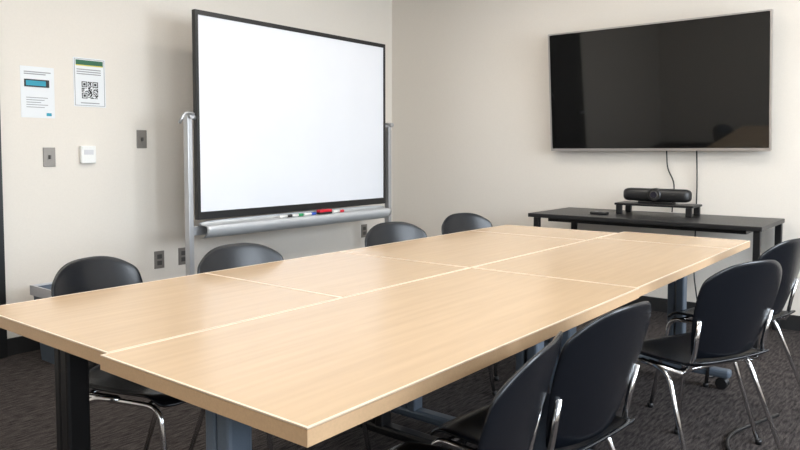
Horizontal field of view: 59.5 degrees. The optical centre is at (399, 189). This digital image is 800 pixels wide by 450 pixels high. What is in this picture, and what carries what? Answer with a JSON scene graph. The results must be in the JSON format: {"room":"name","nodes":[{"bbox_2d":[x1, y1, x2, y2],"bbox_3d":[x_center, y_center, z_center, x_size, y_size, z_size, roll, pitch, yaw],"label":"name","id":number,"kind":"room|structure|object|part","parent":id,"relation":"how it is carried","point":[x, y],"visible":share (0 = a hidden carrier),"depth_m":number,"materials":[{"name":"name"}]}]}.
{"room":"conference room","nodes":[
{"label":"conference room","id":0,"kind":"room"},
{"bbox_2d":[0,0,391,338],"bbox_3d":[-2.568,-0.397,3.720,0.120,2.750,7.820,2,4,39],"label":"wall","id":1,"kind":"structure","parent":0,"point":[128,205],"depth_m":4.55,"materials":[{"name":"paint"}]},
{"bbox_2d":[0,119,7,358],"bbox_3d":[-2.584,-0.105,3.595,0.030,2.180,1.000,2,4,39],"label":"frame","id":2,"kind":"object","parent":1,"relation":"attached to","point":[3,333],"visible":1,"depth_m":3.99,"materials":[{"name":"black metal"}]},
{"bbox_2d":[7,336,39,355],"bbox_3d":[-1.175,0.838,5.422,0.012,0.100,3.530,2,4,39],"label":"baseboard","id":3,"kind":"structure","parent":1,"relation":"attached to","point":[21,344],"depth_m":4.11,"materials":[{"name":"plastic"}]},
{"bbox_2d":[20,65,54,117],"bbox_3d":[-2.143,-0.578,4.141,0.006,0.300,0.194,2,4,39],"label":"notice","id":4,"kind":"object","parent":1,"relation":"attached to","point":[36,83],"visible":1,"depth_m":4.14,"materials":[{"name":"paper"}]},
{"bbox_2d":[43,147,55,166],"bbox_3d":[-2.103,-0.198,4.202,0.018,0.115,0.072,2,4,39],"label":"light switch","id":5,"kind":"object","parent":1,"relation":"attached to","point":[49,160],"visible":1,"depth_m":4.20,"materials":[{"name":"white plastic"}]},
{"bbox_2d":[79,146,95,163],"bbox_3d":[-1.951,-0.221,4.377,0.034,0.110,0.096,2,4,39],"label":"thermostat","id":6,"kind":"object","parent":1,"relation":"attached to","point":[87,154],"visible":1,"depth_m":4.36,"materials":[{"name":"white plastic"}]},
{"bbox_2d":[73,57,105,107],"bbox_3d":[-1.944,-0.672,4.386,0.004,0.302,0.205,2,4,39],"label":"poster","id":7,"kind":"object","parent":1,"relation":"attached to","point":[88,74],"visible":1,"depth_m":4.38,"materials":[{"name":"paper"}]},
{"bbox_2d":[136,130,146,147],"bbox_3d":[-1.721,-0.339,4.672,0.018,0.120,0.072,2,4,39],"label":"light switch","id":8,"kind":"object","parent":1,"relation":"attached to","point":[141,134],"visible":1,"depth_m":4.67,"materials":[{"name":"grey plastic"}]},
{"bbox_2d":[154,250,163,268],"bbox_3d":[-1.653,0.479,4.808,0.010,0.120,0.075,2,4,39],"label":"wall outlet","id":9,"kind":"object","parent":1,"relation":"attached to","point":[158,255],"visible":1,"depth_m":4.80,"materials":[{"name":"grey plastic"}]},
{"bbox_2d":[178,247,185,264],"bbox_3d":[-1.534,0.468,4.956,0.010,0.120,0.075,2,4,39],"label":"wall outlet","id":10,"kind":"object","parent":1,"relation":"attached to","point":[181,251],"visible":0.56,"depth_m":4.94,"materials":[{"name":"grey plastic"}]},
{"bbox_2d":[361,224,366,237],"bbox_3d":[-0.329,0.376,6.457,0.010,0.120,0.075,2,4,39],"label":"wall outlet","id":11,"kind":"object","parent":1,"relation":"attached to","point":[363,226],"visible":0.92,"depth_m":6.45,"materials":[{"name":"grey plastic"}]},
{"bbox_2d":[0,306,799,449],"bbox_3d":[-0.110,1.133,1.830,6.420,0.100,8.060,2,4,39],"label":"floor","id":12,"kind":"structure","parent":0,"point":[27,381],"depth_m":3.19,"materials":[{"name":"carpet"}]},
{"bbox_2d":[30,282,54,364],"bbox_3d":[-1.876,0.749,4.022,0.260,0.430,0.360,2,4,39],"label":"waste bin","id":13,"kind":"object","parent":12,"relation":"on","point":[43,290],"visible":0.24,"depth_m":3.92,"materials":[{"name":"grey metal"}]},
{"bbox_2d":[51,256,252,449],"bbox_3d":[-0.823,0.647,2.322,0.539,0.824,0.516,1,3,19],"label":"chair","id":14,"kind":"object","parent":12,"relation":"on","point":[92,273],"visible":0.22,"depth_m":2.27,"materials":[{"name":"plastic"}]},
{"bbox_3d":[-1.015,0.404,2.374,0.133,0.344,0.416,1,3,19],"label":"backrest","id":15,"kind":"part","parent":14,"relation":"part of","materials":[{"name":"plastic"}]},
{"bbox_3d":[-0.963,0.541,2.172,0.216,0.199,0.024,1,3,19],"label":"post","id":16,"kind":"part","parent":14,"relation":"part of","materials":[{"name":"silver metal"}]},
{"bbox_3d":[-0.995,0.846,2.162,0.303,0.444,0.030,1,3,10],"label":"leg","id":17,"kind":"part","parent":14,"relation":"part of","materials":[{"name":"silver metal"}]},
{"bbox_3d":[-0.833,0.849,2.106,0.404,0.441,0.052,1,3,19],"label":"leg","id":18,"kind":"part","parent":14,"relation":"part of","materials":[{"name":"silver metal"}]},
{"bbox_3d":[-0.803,0.607,2.313,0.437,0.075,0.442,1,3,19],"label":"seat","id":19,"kind":"part","parent":14,"relation":"part of","materials":[{"name":"plastic"}]},
{"bbox_3d":[-0.856,0.823,2.572,0.303,0.444,0.030,2,3,28],"label":"leg","id":20,"kind":"part","parent":14,"relation":"part of","materials":[{"name":"silver metal"}]},
{"bbox_2d":[0,252,468,449],"bbox_3d":[-0.459,0.684,2.338,0.691,0.740,1.452,2,4,39],"label":"conference table","id":21,"kind":"object","parent":12,"relation":"on","point":[82,327],"visible":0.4,"depth_m":2.04,"materials":[{"name":"brown wood"}]},
{"bbox_3d":[-0.841,0.683,1.821,0.041,0.618,0.060,2,4,39],"label":"leg","id":22,"kind":"part","parent":21,"relation":"part of","materials":[{"name":"black metal"}]},
{"bbox_3d":[-0.068,0.631,2.784,0.041,0.618,0.060,2,4,39],"label":"leg","id":23,"kind":"part","parent":21,"relation":"part of","materials":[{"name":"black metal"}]},
{"bbox_2d":[188,243,370,449],"bbox_3d":[-0.455,0.631,2.607,0.539,0.824,0.516,3,4,41],"label":"chair","id":24,"kind":"object","parent":12,"relation":"on","point":[235,255],"visible":0.1,"depth_m":2.72,"materials":[{"name":"plastic"}]},
{"bbox_3d":[-0.678,0.826,2.524,0.303,0.444,0.030,2,4,32],"label":"leg","id":25,"kind":"part","parent":24,"relation":"part of","materials":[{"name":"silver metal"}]},
{"bbox_3d":[-0.608,0.385,2.726,0.133,0.344,0.416,3,4,41],"label":"backrest","id":26,"kind":"part","parent":24,"relation":"part of","materials":[{"name":"plastic"}]},
{"bbox_3d":[-0.540,0.832,2.421,0.044,0.441,0.406,-3,4,-44],"label":"leg","id":27,"kind":"part","parent":24,"relation":"part of","materials":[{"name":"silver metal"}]},
{"bbox_3d":[-0.273,0.815,2.731,0.406,0.441,0.044,2,4,36],"label":"leg","id":28,"kind":"part","parent":24,"relation":"part of","materials":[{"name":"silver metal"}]},
{"bbox_2d":[178,9,393,275],"bbox_3d":[-0.755,-0.146,5.215,0.610,2.088,2.123,2,4,39],"label":"whiteboard","id":29,"kind":"object","parent":12,"relation":"on","point":[285,118],"visible":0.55,"depth_m":5.04,"materials":[{"name":"white plastic"}]},
{"bbox_3d":[-1.337,-0.453,4.380,0.023,0.080,0.120,2,4,33],"label":"lever","id":30,"kind":"part","parent":29,"relation":"part of","materials":[{"name":"metal"}]},
{"bbox_3d":[-1.351,0.173,4.487,0.050,1.330,0.036,2,4,39],"label":"post","id":31,"kind":"part","parent":29,"relation":"part of","materials":[{"name":"metal"}]},
{"bbox_2d":[278,214,292,217],"bbox_3d":[-0.826,0.189,5.045,0.021,0.021,0.120,2,4,39],"label":"marker","id":32,"kind":"object","parent":29,"relation":"on","point":[288,215],"visible":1,"depth_m":5.03,"materials":[{"name":"white plastic"}]},
{"bbox_3d":[-0.727,-0.519,5.229,0.024,1.306,1.845,2,4,39],"label":"panel","id":33,"kind":"part","parent":29,"relation":"part of","materials":[{"name":"white plastic"}]},
{"bbox_2d":[199,205,391,237],"bbox_3d":[-0.689,0.221,5.239,0.102,0.119,1.945,2,4,39],"label":"tray","id":34,"kind":"object","parent":29,"relation":"on","point":[261,223],"depth_m":5.03,"materials":[{"name":"metal"}]},
{"bbox_2d":[303,212,315,215],"bbox_3d":[-0.676,0.179,5.232,0.021,0.021,0.120,2,4,39],"label":"marker","id":35,"kind":"object","parent":29,"relation":"on","point":[311,213],"visible":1,"depth_m":5.23,"materials":[{"name":"white plastic"}]},
{"bbox_2d":[316,209,331,213],"bbox_3d":[-0.579,0.165,5.353,0.044,0.034,0.130,2,4,39],"label":"eraser","id":36,"kind":"object","parent":29,"relation":"on","point":[321,211],"visible":1,"depth_m":5.33,"materials":[{"name":"red plastic"}]},
{"bbox_3d":[-0.103,0.088,6.042,0.050,1.330,0.036,2,4,39],"label":"post","id":37,"kind":"part","parent":29,"relation":"part of","materials":[{"name":"metal"}]},
{"bbox_2d":[100,268,638,449],"bbox_3d":[0.062,0.707,1.913,0.645,0.740,1.476,2,4,39],"label":"conference table","id":38,"kind":"object","parent":12,"relation":"on","point":[307,376],"visible":0.94,"depth_m":1.57,"materials":[{"name":"brown wood"}]},
{"bbox_3d":[-0.326,0.707,1.390,0.041,0.618,0.060,2,4,39],"label":"leg","id":39,"kind":"part","parent":38,"relation":"part of","materials":[{"name":"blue metal"}]},
{"bbox_3d":[0.456,0.654,2.364,0.041,0.618,0.060,2,4,39],"label":"leg","id":40,"kind":"part","parent":38,"relation":"part of","materials":[{"name":"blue metal"}]},
{"bbox_2d":[365,222,496,407],"bbox_3d":[0.115,0.587,3.429,0.516,0.824,0.539,-3,4,-39],"label":"chair","id":41,"kind":"object","parent":12,"relation":"on","point":[386,232],"visible":0.16,"depth_m":3.59,"materials":[{"name":"plastic"}]},
{"bbox_3d":[-0.013,0.339,3.572,0.416,0.344,0.133,-3,4,-39],"label":"backrest","id":42,"kind":"part","parent":41,"relation":"part of","materials":[{"name":"plastic"}]},
{"bbox_3d":[0.314,0.772,3.519,0.044,0.441,0.406,-3,4,-44],"label":"leg","id":43,"kind":"part","parent":41,"relation":"part of","materials":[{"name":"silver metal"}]},
{"bbox_2d":[388,331,562,449],"bbox_3d":[0.061,0.692,1.489,0.539,0.824,0.516,2,3,27],"label":"chair","id":44,"kind":"object","parent":12,"relation":"on","point":[514,413],"visible":1,"depth_m":1.27,"materials":[{"name":"plastic"}]},
{"bbox_3d":[0.042,0.651,1.497,0.437,0.075,0.442,2,3,27],"label":"seat","id":45,"kind":"part","parent":44,"relation":"part of","materials":[{"name":"plastic"}]},
{"bbox_3d":[0.242,0.457,1.385,0.133,0.344,0.416,2,3,27],"label":"backrest","id":46,"kind":"part","parent":44,"relation":"part of","materials":[{"name":"plastic"}]},
{"bbox_3d":[0.219,0.572,1.606,0.216,0.199,0.024,2,3,27],"label":"post","id":47,"kind":"part","parent":44,"relation":"part of","materials":[{"name":"silver metal"}]},
{"bbox_2d":[339,225,615,443],"bbox_3d":[0.458,0.623,3.481,0.691,0.740,1.474,2,4,39],"label":"conference table","id":48,"kind":"object","parent":12,"relation":"on","point":[472,248],"visible":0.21,"depth_m":3.23,"materials":[{"name":"brown wood"}]},
{"bbox_3d":[0.063,0.623,2.947,0.041,0.618,0.060,2,4,39],"label":"leg","id":49,"kind":"part","parent":48,"relation":"part of","materials":[{"name":"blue metal"}]},
{"bbox_2d":[441,213,549,380],"bbox_3d":[0.524,0.558,3.954,0.516,0.824,0.539,-2,4,-38],"label":"chair","id":50,"kind":"object","parent":12,"relation":"on","point":[458,222],"visible":0.1,"depth_m":4.12,"materials":[{"name":"plastic"}]},
{"bbox_3d":[0.398,0.310,4.099,0.416,0.344,0.133,-2,4,-38],"label":"backrest","id":51,"kind":"part","parent":50,"relation":"part of","materials":[{"name":"plastic"}]},
{"bbox_3d":[0.403,0.758,3.787,0.044,0.441,0.406,-2,4,-33],"label":"leg","id":52,"kind":"part","parent":50,"relation":"part of","materials":[{"name":"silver metal"}]},
{"bbox_2d":[430,301,650,449],"bbox_3d":[0.363,0.671,1.866,0.516,0.824,0.539,-3,4,-44],"label":"chair","id":53,"kind":"object","parent":12,"relation":"on","point":[595,368],"visible":0.84,"depth_m":1.67,"materials":[{"name":"plastic"}]},
{"bbox_3d":[0.172,0.866,1.779,0.406,0.441,0.044,3,4,41],"label":"leg","id":54,"kind":"part","parent":53,"relation":"part of","materials":[{"name":"silver metal"}]},
{"bbox_3d":[0.348,0.631,1.879,0.442,0.075,0.437,-3,4,-44],"label":"seat","id":55,"kind":"part","parent":53,"relation":"part of","materials":[{"name":"plastic"}]},
{"bbox_3d":[0.294,0.568,1.671,0.024,0.199,0.216,-3,4,-44],"label":"post","id":56,"kind":"part","parent":53,"relation":"part of","materials":[{"name":"silver metal"}]},
{"bbox_3d":[0.504,0.440,1.708,0.416,0.344,0.133,-3,4,-44],"label":"backrest","id":57,"kind":"part","parent":53,"relation":"part of","materials":[{"name":"plastic"}]},
{"bbox_3d":[0.594,0.857,1.950,0.303,0.444,0.030,2,4,37],"label":"leg","id":58,"kind":"part","parent":53,"relation":"part of","materials":[{"name":"silver metal"}]},
{"bbox_3d":[0.553,0.555,1.924,0.024,0.199,0.216,-3,4,-44],"label":"post","id":59,"kind":"part","parent":53,"relation":"part of","materials":[{"name":"silver metal"}]},
{"bbox_2d":[472,232,749,449],"bbox_3d":[1.008,0.643,3.096,0.640,0.740,1.548,2,4,39],"label":"conference table","id":60,"kind":"object","parent":12,"relation":"on","point":[648,262],"visible":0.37,"depth_m":2.95,"materials":[{"name":"brown wood"}]},
{"bbox_3d":[0.617,0.643,2.568,0.041,0.618,0.060,2,4,39],"label":"leg","id":61,"kind":"part","parent":60,"relation":"part of","materials":[{"name":"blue metal"}]},
{"bbox_3d":[1.448,0.587,3.605,0.041,0.618,0.060,2,4,39],"label":"leg","id":62,"kind":"part","parent":60,"relation":"part of","materials":[{"name":"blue metal"}]},
{"bbox_2d":[528,207,784,348],"bbox_3d":[1.731,0.547,4.852,1.530,0.742,0.680,2,4,39],"label":"side table","id":63,"kind":"object","parent":12,"relation":"on","point":[645,219],"visible":0.61,"depth_m":4.60,"materials":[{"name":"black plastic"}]},
{"bbox_3d":[0.987,0.551,5.051,0.040,0.714,0.040,2,4,39],"label":"leg","id":64,"kind":"part","parent":63,"relation":"part of","materials":[{"name":"black metal"}]},
{"bbox_3d":[1.374,0.524,5.534,0.040,0.714,0.040,2,4,39],"label":"leg","id":65,"kind":"part","parent":63,"relation":"part of","materials":[{"name":"black metal"}]},
{"bbox_2d":[590,211,608,214],"bbox_3d":[1.406,0.161,4.938,0.120,0.021,0.060,2,4,39],"label":"remote control","id":66,"kind":"object","parent":63,"relation":"on","point":[591,212],"visible":1,"depth_m":4.91,"materials":[{"name":"black plastic"}]},
{"bbox_2d":[614,201,701,217],"bbox_3d":[1.810,0.133,4.920,0.540,0.078,0.220,2,4,39],"label":"monitor stand","id":67,"kind":"object","parent":63,"relation":"on","point":[691,209],"visible":0.99,"depth_m":4.83,"materials":[{"name":"black metal"}]},
{"bbox_3d":[1.566,0.137,5.000,0.040,0.062,0.030,2,4,39],"label":"leg","id":68,"kind":"part","parent":67,"relation":"part of","materials":[{"name":"black metal"}]},
{"bbox_3d":[1.679,0.129,5.141,0.040,0.062,0.030,2,4,39],"label":"leg","id":69,"kind":"part","parent":67,"relation":"part of","materials":[{"name":"black metal"}]},
{"bbox_2d":[623,188,691,204],"bbox_3d":[1.790,0.041,4.890,0.470,0.110,0.124,2,4,39],"label":"camera","id":70,"kind":"object","parent":67,"relation":"on","point":[642,195],"visible":1,"depth_m":4.84,"materials":[{"name":"black plastic"}]},
{"bbox_2d":[614,201,701,208],"bbox_3d":[1.810,0.102,4.918,0.540,0.016,0.220,2,4,39],"label":"shelf","id":71,"kind":"object","parent":67,"relation":"attached to","point":[619,205],"depth_m":4.83,"materials":[{"name":"black metal"}]},
{"bbox_3d":[1.941,0.153,4.701,0.040,0.062,0.030,2,4,39],"label":"leg","id":72,"kind":"part","parent":67,"relation":"part of","materials":[{"name":"black metal"}]},
{"bbox_3d":[2.053,0.145,4.841,0.040,0.062,0.030,2,4,39],"label":"leg","id":73,"kind":"part","parent":67,"relation":"part of","materials":[{"name":"black metal"}]},
{"bbox_3d":[2.110,0.599,4.152,0.040,0.714,0.040,2,4,39],"label":"leg","id":74,"kind":"part","parent":63,"relation":"part of","materials":[{"name":"black metal"}]},
{"bbox_3d":[2.498,0.573,4.635,0.040,0.714,0.040,2,4,39],"label":"leg","id":75,"kind":"part","parent":63,"relation":"part of","materials":[{"name":"black metal"}]},
{"bbox_2d":[590,260,783,449],"bbox_3d":[1.071,0.633,2.583,0.516,0.824,0.539,-2,3,-27],"label":"chair","id":76,"kind":"object","parent":12,"relation":"on","point":[733,305],"visible":0.93,"depth_m":2.38,"materials":[{"name":"plastic"}]},
{"bbox_3d":[0.860,0.824,2.557,0.044,0.441,0.406,-2,4,-32],"label":"leg","id":77,"kind":"part","parent":76,"relation":"part of","materials":[{"name":"silver metal"}]},
{"bbox_3d":[0.928,0.833,2.398,0.030,0.444,0.303,-1,3,-18],"label":"leg","id":78,"kind":"part","parent":76,"relation":"part of","materials":[{"name":"silver metal"}]},
{"bbox_3d":[0.950,0.528,2.418,0.024,0.199,0.216,-2,3,-27],"label":"post","id":79,"kind":"part","parent":76,"relation":"part of","materials":[{"name":"silver metal"}]},
{"bbox_3d":[1.061,0.592,2.600,0.442,0.075,0.437,-2,3,-27],"label":"seat","id":80,"kind":"part","parent":76,"relation":"part of","materials":[{"name":"plastic"}]},
{"bbox_3d":[1.224,0.814,2.744,0.044,0.441,0.406,-1,3,-22],"label":"leg","id":81,"kind":"part","parent":76,"relation":"part of","materials":[{"name":"silver metal"}]},
{"bbox_3d":[1.164,0.403,2.391,0.416,0.344,0.133,-2,3,-27],"label":"backrest","id":82,"kind":"part","parent":76,"relation":"part of","materials":[{"name":"plastic"}]},
{"bbox_3d":[1.272,0.519,2.583,0.024,0.199,0.216,-2,3,-27],"label":"post","id":83,"kind":"part","parent":76,"relation":"part of","materials":[{"name":"silver metal"}]},
{"bbox_3d":[1.314,0.822,2.597,0.030,0.444,0.303,-2,4,-36],"label":"leg","id":84,"kind":"part","parent":76,"relation":"part of","materials":[{"name":"silver metal"}]},
{"bbox_2d":[647,238,799,444],"bbox_3d":[1.502,0.602,3.158,0.516,0.824,0.539,-2,4,-36],"label":"chair","id":85,"kind":"object","parent":12,"relation":"on","point":[787,253],"visible":0.44,"depth_m":2.99,"materials":[{"name":"plastic"}]},
{"bbox_3d":[1.299,0.795,3.099,0.044,0.441,0.406,-3,4,-41],"label":"leg","id":86,"kind":"part","parent":85,"relation":"part of","materials":[{"name":"silver metal"}]},
{"bbox_3d":[1.489,0.561,3.173,0.442,0.075,0.437,-2,4,-36],"label":"seat","id":87,"kind":"part","parent":85,"relation":"part of","materials":[{"name":"plastic"}]},
{"bbox_3d":[1.629,0.782,3.341,0.044,0.441,0.406,-2,4,-31],"label":"leg","id":88,"kind":"part","parent":85,"relation":"part of","materials":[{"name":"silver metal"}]},
{"bbox_3d":[1.391,0.803,2.953,0.030,0.444,0.303,-2,3,-27],"label":"leg","id":89,"kind":"part","parent":85,"relation":"part of","materials":[{"name":"silver metal"}]},
{"bbox_3d":[1.622,0.371,2.982,0.416,0.344,0.133,-2,4,-36],"label":"backrest","id":90,"kind":"part","parent":85,"relation":"part of","materials":[{"name":"plastic"}]},
{"bbox_3d":[1.740,0.789,3.209,0.303,0.444,0.030,3,4,45],"label":"leg","id":91,"kind":"part","parent":85,"relation":"part of","materials":[{"name":"silver metal"}]},
{"bbox_3d":[1.699,0.486,3.189,0.024,0.199,0.216,-2,4,-36],"label":"post","id":92,"kind":"part","parent":85,"relation":"part of","materials":[{"name":"silver metal"}]},
{"bbox_2d":[725,413,779,449],"bbox_3d":[1.139,1.037,2.516,1.587,0.013,0.442,-2,4,-33],"label":"cable","id":93,"kind":"object","parent":12,"relation":"on","point":[735,431],"visible":1,"depth_m":2.96,"materials":[{"name":"black plastic"}]},
{"bbox_2d":[392,0,799,315],"bbox_3d":[2.373,-0.458,4.847,6.420,2.750,0.120,2,4,39],"label":"wall","id":94,"kind":"structure","parent":0,"point":[471,132],"depth_m":5.81,"materials":[{"name":"paint"}]},
{"bbox_2d":[548,9,772,150],"bbox_3d":[1.817,-0.741,5.070,1.580,0.913,0.137,2,4,39],"label":"tv","id":95,"kind":"object","parent":94,"relation":"attached to","point":[698,83],"visible":1,"depth_m":4.98,"materials":[{"name":"black glass"}]},
{"bbox_2d":[666,151,674,211],"bbox_3d":[1.960,-0.077,5.080,0.067,0.476,0.034,1,3,25],"label":"cable","id":96,"kind":"object","parent":95,"relation":"attached to","point":[666,151],"visible":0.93,"depth_m":5.08,"materials":[{"name":"black plastic"}]},
{"bbox_2d":[693,151,697,299],"bbox_3d":[2.057,0.309,4.793,0.035,1.218,0.444,1,3,15],"label":"cable","id":97,"kind":"object","parent":95,"relation":"attached to","point":[696,151],"visible":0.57,"depth_m":4.97,"materials":[{"name":"black plastic"}]},
{"bbox_2d":[622,296,799,330],"bbox_3d":[2.336,0.868,4.864,6.168,0.100,0.012,2,4,39],"label":"baseboard","id":98,"kind":"structure","parent":94,"relation":"attached to","point":[792,322],"depth_m":5.16,"materials":[{"name":"plastic"}]}
]}

